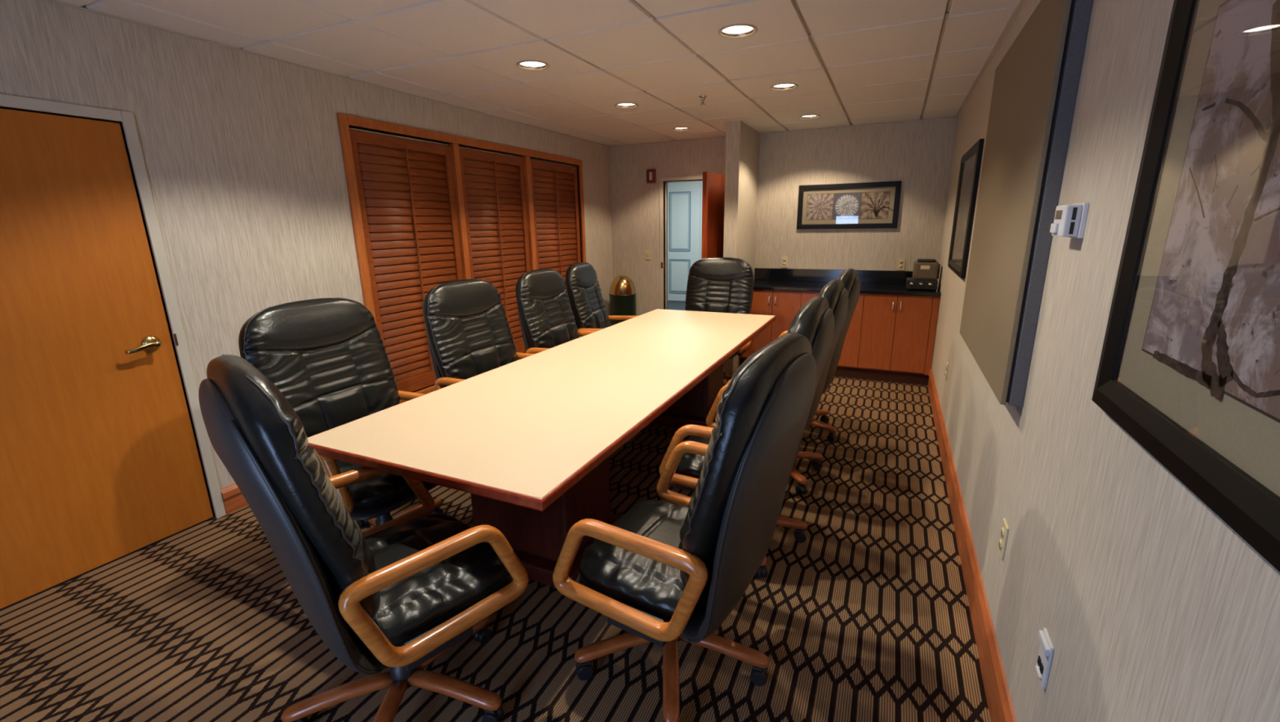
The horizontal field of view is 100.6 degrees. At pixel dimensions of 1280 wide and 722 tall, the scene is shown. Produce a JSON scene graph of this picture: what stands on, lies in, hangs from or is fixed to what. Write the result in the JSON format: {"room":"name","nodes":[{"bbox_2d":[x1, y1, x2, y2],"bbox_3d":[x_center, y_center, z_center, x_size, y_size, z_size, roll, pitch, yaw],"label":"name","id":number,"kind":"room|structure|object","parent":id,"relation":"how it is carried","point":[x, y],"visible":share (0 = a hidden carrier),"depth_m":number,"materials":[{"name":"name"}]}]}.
{"room":"conference room","nodes":[
{"label":"conference room","id":0,"kind":"room"},
{"bbox_2d":[0,0,613,518],"bbox_3d":[-1.900,-0.629,3.539,0.120,2.520,7.330,6,16,24],"label":"wall","id":1,"kind":"structure","parent":0,"point":[242,151],"depth_m":2.81,"materials":[{"name":"paint"}]},
{"bbox_2d":[0,93,226,610],"bbox_3d":[-2.518,-0.025,2.212,0.166,2.025,1.032,6,16,24],"label":"door","id":2,"kind":"structure","parent":1,"relation":"in","point":[100,465],"depth_m":2.34,"materials":[{"name":"brown wood"}]},
{"bbox_2d":[220,482,248,514],"bbox_3d":[-1.291,0.237,4.899,0.022,0.150,4.592,6,16,24],"label":"baseboard","id":3,"kind":"structure","parent":1,"relation":"attached to","point":[233,500],"depth_m":2.92,"materials":[{"name":"brown wood"}]},
{"bbox_2d":[336,113,586,403],"bbox_3d":[-1.247,-0.916,4.779,0.088,1.942,2.892,6,16,24],"label":"window","id":4,"kind":"structure","parent":1,"relation":"in","point":[344,120],"depth_m":4.14,"materials":[{"name":"brown wood"}]},
{"bbox_2d":[349,128,463,391],"bbox_3d":[-1.656,-0.695,3.972,0.044,1.820,0.897,6,16,24],"label":"shutter","id":5,"kind":"object","parent":4,"relation":"attached to","point":[406,193],"visible":0.72,"depth_m":3.88,"materials":[{"name":"brown wood"}]},
{"bbox_2d":[458,146,530,352],"bbox_3d":[-1.258,-0.912,4.798,0.044,1.820,0.858,6,16,24],"label":"shutter","id":6,"kind":"object","parent":4,"relation":"attached to","point":[494,187],"visible":0.64,"depth_m":4.73,"materials":[{"name":"brown wood"}]},
{"bbox_2d":[530,159,581,280],"bbox_3d":[-0.861,-1.129,5.622,0.044,1.820,0.872,6,16,24],"label":"shutter","id":7,"kind":"object","parent":4,"relation":"attached to","point":[554,186],"visible":0.52,"depth_m":5.52,"materials":[{"name":"brown wood"}]},
{"bbox_2d":[0,300,991,721],"bbox_3d":[-0.079,0.253,5.170,5.438,0.050,11.320,6,16,24],"label":"floor","id":8,"kind":"structure","parent":0,"point":[866,618],"depth_m":2.03,"materials":[{"name":"carpet"}]},
{"bbox_2d":[238,297,443,531],"bbox_3d":[-1.250,0.329,2.434,0.711,1.193,0.696,6,16,24],"label":"chair","id":9,"kind":"object","parent":8,"relation":"on","point":[328,357],"visible":0.42,"depth_m":2.36,"materials":[{"name":"black leather"}]},
{"bbox_2d":[198,354,528,721],"bbox_3d":[-0.798,0.530,1.621,0.697,1.193,0.674,13,20,43],"label":"chair","id":10,"kind":"object","parent":8,"relation":"on","point":[399,593],"visible":1,"depth_m":1.34,"materials":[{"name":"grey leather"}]},
{"bbox_2d":[422,279,534,390],"bbox_3d":[-0.842,0.114,3.248,0.681,1.193,0.696,6,16,24],"label":"chair","id":11,"kind":"object","parent":8,"relation":"on","point":[468,332],"visible":0.43,"depth_m":3.14,"materials":[{"name":"black leather"}]},
{"bbox_2d":[307,308,776,587],"bbox_3d":[-0.057,0.312,3.352,1.112,0.735,3.425,6,16,24],"label":"conference table","id":12,"kind":"object","parent":8,"relation":"on","point":[531,439],"visible":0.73,"depth_m":2.33,"materials":[{"name":"laminate"}]},
{"bbox_2d":[515,268,596,353],"bbox_3d":[-0.473,-0.074,3.962,0.726,1.193,0.696,5,15,21],"label":"chair","id":13,"kind":"object","parent":8,"relation":"on","point":[547,320],"visible":0.44,"depth_m":3.82,"materials":[{"name":"black leather"}]},
{"bbox_2d":[564,262,636,337],"bbox_3d":[-0.242,-0.255,4.657,0.717,1.193,0.696,3,15,14],"label":"chair","id":14,"kind":"object","parent":8,"relation":"on","point":[587,303],"visible":0.48,"depth_m":4.47,"materials":[{"name":"black leather"}]},
{"bbox_2d":[608,275,635,325],"bbox_3d":[-0.205,-0.574,6.451,0.326,0.920,0.326,6,16,24],"label":"waste bin","id":15,"kind":"object","parent":8,"relation":"on","point":[622,295],"visible":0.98,"depth_m":6.28,"materials":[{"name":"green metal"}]},
{"bbox_2d":[552,332,816,721],"bbox_3d":[0.144,0.486,1.736,0.726,1.193,0.696,8,17,30],"label":"chair","id":16,"kind":"object","parent":8,"relation":"on","point":[672,569],"visible":1,"depth_m":1.45,"materials":[{"name":"black leather"}]},
{"bbox_2d":[684,257,753,379],"bbox_3d":[0.667,-0.339,4.928,0.696,1.193,0.686,6,16,24],"label":"chair","id":17,"kind":"object","parent":8,"relation":"on","point":[714,284],"visible":0.39,"depth_m":4.97,"materials":[{"name":"black leather"}]},
{"bbox_2d":[658,295,834,577],"bbox_3d":[0.484,0.294,2.468,0.711,1.193,0.696,6,16,24],"label":"chair","id":18,"kind":"object","parent":8,"relation":"on","point":[815,320],"visible":0.21,"depth_m":2.24,"materials":[{"name":"black leather"}]},
{"bbox_2d":[738,289,801,366],"bbox_3d":[1.433,-0.365,5.679,0.605,0.850,0.633,6,16,24],"label":"base cabinet","id":19,"kind":"object","parent":8,"relation":"on","point":[784,304],"visible":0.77,"depth_m":5.37,"materials":[{"name":"brown wood"}]},
{"bbox_2d":[753,267,941,296],"bbox_3d":[1.968,-0.804,5.314,1.798,0.165,0.629,6,16,24],"label":"countertop","id":20,"kind":"structure","parent":19,"relation":"on","point":[875,282],"depth_m":5.43,"materials":[{"name":"black stone"}]},
{"bbox_2d":[906,277,937,290],"bbox_3d":[2.612,-0.714,4.936,0.250,0.088,0.290,6,16,24],"label":"stand","id":21,"kind":"object","parent":20,"relation":"on","point":[911,283],"visible":0.98,"depth_m":4.83,"materials":[{"name":"black plastic"}]},
{"bbox_2d":[912,258,940,280],"bbox_3d":[2.632,-0.841,4.888,0.214,0.182,0.200,6,16,24],"label":"beverage dispenser","id":22,"kind":"object","parent":21,"relation":"on","point":[928,269],"visible":1,"depth_m":4.83,"materials":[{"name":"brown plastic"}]},
{"bbox_2d":[915,278,933,280],"bbox_3d":[2.591,-0.740,4.837,0.140,0.014,0.030,6,16,24],"label":"drip tray","id":23,"kind":"object","parent":22,"relation":"on","point":[928,279],"depth_m":4.82,"materials":[{"name":"black plastic"}]},
{"bbox_2d":[715,279,848,494],"bbox_3d":[0.807,0.113,3.155,0.724,1.193,0.696,6,16,24],"label":"chair","id":24,"kind":"object","parent":8,"relation":"on","point":[834,291],"visible":0.2,"depth_m":2.85,"materials":[{"name":"black leather"}]},
{"bbox_2d":[777,268,860,441],"bbox_3d":[1.154,-0.062,3.820,0.717,1.193,0.696,6,16,24],"label":"chair","id":25,"kind":"object","parent":8,"relation":"on","point":[851,282],"visible":0.2,"depth_m":3.49,"materials":[{"name":"black leather"}]},
{"bbox_2d":[800,291,864,378],"bbox_3d":[1.965,-0.311,5.437,0.568,0.850,0.633,6,16,24],"label":"base cabinet","id":26,"kind":"object","parent":8,"relation":"on","point":[847,366],"visible":0.2,"depth_m":5.14,"materials":[{"name":"brown wood"}]},
{"bbox_2d":[857,293,940,385],"bbox_3d":[2.503,-0.257,5.192,0.621,0.850,0.633,6,16,24],"label":"base cabinet","id":27,"kind":"object","parent":8,"relation":"on","point":[898,334],"visible":0.98,"depth_m":4.94,"materials":[{"name":"brown wood"}]},
{"bbox_2d":[44,0,1026,146],"bbox_3d":[-0.233,-1.625,2.474,3.598,0.112,7.090,6,16,24],"label":"ceiling","id":28,"kind":"structure","parent":0,"point":[855,62],"depth_m":2.88,"materials":[{"name":"grey"}]},
{"bbox_2d":[515,60,549,70],"bbox_3d":[-0.627,-1.740,3.107,0.192,0.034,0.192,6,16,24],"label":"recessed light","id":29,"kind":"object","parent":28,"relation":"in","point":[526,64],"visible":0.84,"depth_m":3.13,"materials":[{"name":"beige glass"}]},
{"bbox_2d":[613,102,638,108],"bbox_3d":[-0.108,-2.024,4.185,0.192,0.034,0.192,6,16,24],"label":"recessed light","id":30,"kind":"object","parent":28,"relation":"in","point":[622,105],"visible":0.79,"depth_m":4.23,"materials":[{"name":"beige"}]},
{"bbox_2d":[671,127,690,130],"bbox_3d":[0.408,-2.306,5.254,0.192,0.034,0.192,6,16,24],"label":"recessed light","id":31,"kind":"object","parent":28,"relation":"in","point":[675,128],"visible":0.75,"depth_m":5.30,"materials":[{"name":"beige glass"}]},
{"bbox_2d":[698,95,707,105],"bbox_3d":[0.468,-1.931,3.944,0.064,0.056,0.064,6,16,24],"label":"sprinkler","id":32,"kind":"object","parent":28,"relation":"attached to","point":[703,97],"visible":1,"depth_m":3.93,"materials":[{"name":"silver metal"}]},
{"bbox_2d":[717,23,757,38],"bbox_3d":[0.478,-1.628,2.604,0.192,0.034,0.192,6,16,24],"label":"recessed light","id":33,"kind":"object","parent":28,"relation":"in","point":[742,30],"visible":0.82,"depth_m":2.63,"materials":[{"name":"beige glass"}]},
{"bbox_2d":[769,83,798,90],"bbox_3d":[0.998,-1.912,3.682,0.192,0.034,0.192,6,16,24],"label":"recessed light","id":34,"kind":"object","parent":28,"relation":"in","point":[782,86],"visible":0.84,"depth_m":3.72,"materials":[{"name":"beige"}]},
{"bbox_2d":[798,115,820,119],"bbox_3d":[1.513,-2.194,4.751,0.192,0.034,0.192,6,16,24],"label":"recessed light","id":35,"kind":"object","parent":28,"relation":"in","point":[804,117],"visible":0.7,"depth_m":4.80,"materials":[{"name":"beige"}]},
{"bbox_2d":[723,120,759,373],"bbox_3d":[1.051,-1.190,5.555,0.133,2.520,0.805,6,16,24],"label":"wall partition","id":36,"kind":"structure","parent":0,"point":[742,141],"depth_m":5.20,"materials":[{"name":"paint"}]},
{"bbox_2d":[608,116,956,315],"bbox_3d":[1.307,-1.290,5.932,3.598,2.520,0.120,6,16,24],"label":"wall","id":37,"kind":"structure","parent":0,"point":[918,154],"depth_m":5.55,"materials":[{"name":"paint"}]},
{"bbox_2d":[644,249,650,259],"bbox_3d":[0.094,-1.283,6.441,0.072,0.116,0.018,6,16,24],"label":"light switch","id":38,"kind":"object","parent":37,"relation":"attached to","point":[647,252],"visible":1,"depth_m":6.44,"materials":[{"name":"beige plastic"}]},
{"bbox_2d":[646,168,656,183],"bbox_3d":[0.128,-2.146,6.178,0.110,0.150,0.052,6,16,24],"label":"fire alarm","id":39,"kind":"object","parent":37,"relation":"attached to","point":[651,174],"visible":1,"depth_m":6.17,"materials":[{"name":"red plastic"}]},
{"bbox_2d":[659,171,724,309],"bbox_3d":[0.527,-1.012,5.878,0.980,2.030,1.026,6,16,24],"label":"door","id":40,"kind":"structure","parent":37,"relation":"in","point":[713,184],"depth_m":5.43,"materials":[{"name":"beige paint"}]},
{"bbox_2d":[781,256,788,267],"bbox_3d":[1.573,-1.076,5.786,0.072,0.116,0.011,6,16,24],"label":"wall outlet","id":41,"kind":"object","parent":37,"relation":"attached to","point":[784,259],"visible":1,"depth_m":5.78,"materials":[{"name":"beige plastic"}]},
{"bbox_2d":[754,267,912,284],"bbox_3d":[2.097,-0.891,5.577,1.798,0.130,0.019,6,16,24],"label":"backsplash","id":42,"kind":"structure","parent":37,"relation":"attached to","point":[892,277],"depth_m":5.63,"materials":[{"name":"black stone"}]},
{"bbox_2d":[796,181,902,229],"bbox_3d":[2.097,-1.569,5.393,0.962,0.442,0.030,6,16,24],"label":"picture","id":43,"kind":"object","parent":37,"relation":"attached to","point":[868,205],"visible":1,"depth_m":5.38,"materials":[{"name":"black"}]},
{"bbox_2d":[806,193,833,219],"bbox_3d":[1.863,-1.594,5.506,0.254,0.254,0.001,6,16,24],"label":"print","id":44,"kind":"object","parent":43,"relation":"attached to","point":[819,206],"depth_m":5.50},
{"bbox_2d":[832,192,861,219],"bbox_3d":[2.100,-1.570,5.398,0.254,0.254,0.001,6,16,24],"label":"print","id":45,"kind":"object","parent":43,"relation":"attached to","point":[846,206],"depth_m":5.40},
{"bbox_2d":[860,191,893,218],"bbox_3d":[2.362,-1.544,5.279,0.309,0.254,0.001,6,16,24],"label":"print","id":46,"kind":"object","parent":43,"relation":"attached to","point":[873,205],"depth_m":5.28},
{"bbox_2d":[896,257,905,270],"bbox_3d":[2.610,-0.966,5.315,0.072,0.116,0.011,6,16,24],"label":"wall outlet","id":47,"kind":"object","parent":37,"relation":"attached to","point":[900,261],"visible":1,"depth_m":5.31,"materials":[{"name":"beige plastic"}]},
{"bbox_2d":[931,0,1279,721],"bbox_3d":[1.470,-0.288,2.006,0.120,2.520,7.330,6,16,24],"label":"wall","id":48,"kind":"structure","parent":0,"point":[1152,606],"depth_m":1.15,"materials":[{"name":"paint"}]},
{"bbox_2d":[944,361,948,379],"bbox_3d":[2.133,0.068,3.702,0.011,0.116,0.072,6,16,24],"label":"wall outlet","id":49,"kind":"object","parent":48,"relation":"attached to","point":[947,363],"visible":1,"depth_m":3.68,"materials":[{"name":"beige plastic"}]},
{"bbox_2d":[947,138,984,278],"bbox_3d":[2.182,-1.005,3.590,0.028,0.800,0.960,6,16,24],"label":"framed picture","id":50,"kind":"object","parent":48,"relation":"attached to","point":[971,162],"visible":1,"depth_m":3.45,"materials":[{"name":"black wood"}]},
{"bbox_2d":[927,368,1017,721],"bbox_3d":[1.298,0.902,2.065,0.022,0.190,6.500,6,16,24],"label":"baseboard","id":51,"kind":"structure","parent":48,"relation":"attached to","point":[998,698],"depth_m":2.03,"materials":[{"name":"brown wood"}]},
{"bbox_2d":[997,517,1008,559],"bbox_3d":[1.191,0.583,1.747,0.011,0.116,0.072,6,16,24],"label":"wall outlet","id":52,"kind":"object","parent":48,"relation":"attached to","point":[1004,529],"visible":1,"depth_m":1.73,"materials":[{"name":"beige plastic"}]},
{"bbox_2d":[999,538,1002,548],"bbox_3d":[1.189,0.604,1.754,0.004,0.032,0.032,6,16,24],"label":"socket","id":53,"kind":"object","parent":52,"relation":"attached to","point":[1000,540],"depth_m":1.74,"materials":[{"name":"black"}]},
{"bbox_2d":[1000,527,1004,537],"bbox_3d":[1.188,0.561,1.743,0.004,0.032,0.032,6,16,24],"label":"socket","id":54,"kind":"object","parent":52,"relation":"attached to","point":[1002,528],"depth_m":1.74,"materials":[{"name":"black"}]},
{"bbox_2d":[960,0,1093,406],"bbox_3d":[1.438,-0.610,2.084,0.062,1.255,1.250,6,16,24],"label":"wall panel","id":55,"kind":"object","parent":48,"relation":"attached to","point":[1036,83],"visible":1,"depth_m":1.69,"materials":[{"name":"grey fabric"}]},
{"bbox_2d":[1035,626,1053,688],"bbox_3d":[0.957,0.705,1.264,0.015,0.116,0.072,6,16,24],"label":"outlet","id":56,"kind":"object","parent":48,"relation":"attached to","point":[1046,651],"visible":1,"depth_m":1.25,"materials":[{"name":"grey plastic"}]},
{"bbox_2d":[1049,202,1089,238],"bbox_3d":[1.080,-0.354,1.343,0.052,0.084,0.104,6,16,24],"label":"thermostat","id":57,"kind":"object","parent":48,"relation":"attached to","point":[1069,220],"visible":1,"depth_m":1.30,"materials":[{"name":"grey plastic"}]},
{"bbox_2d":[1068,207,1077,234],"bbox_3d":[1.058,-0.342,1.299,0.008,0.063,0.002,6,16,24],"label":"vent","id":58,"kind":"object","parent":57,"relation":"attached to","point":[1073,211],"depth_m":1.30,"materials":[{"name":"black"}]},
{"bbox_2d":[1091,0,1279,571],"bbox_3d":[0.724,-0.198,0.568,0.028,0.800,0.950,6,16,24],"label":"framed picture","id":59,"kind":"object","parent":48,"relation":"attached to","point":[1193,331],"visible":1,"depth_m":0.75,"materials":[{"name":"black"}]},
{"bbox_2d":[1142,0,1279,418],"bbox_3d":[0.729,-0.190,0.568,0.001,0.538,0.676,6,16,24],"label":"print","id":60,"kind":"object","parent":59,"relation":"attached to","point":[1211,330],"depth_m":0.72},
{"bbox_3d":[1.484,-2.405,10.117,3.700,2.600,0.100,6,16,24],"label":"wall","id":61,"kind":"structure","parent":0,"visible":0},
{"bbox_2d":[667,181,702,301],"bbox_3d":[0.781,-2.407,10.367,0.960,2.500,0.054,6,16,24],"label":"door","id":62,"kind":"structure","parent":61,"relation":"in","point":[684,198],"depth_m":10.29,"materials":[{"name":"blue paint"}]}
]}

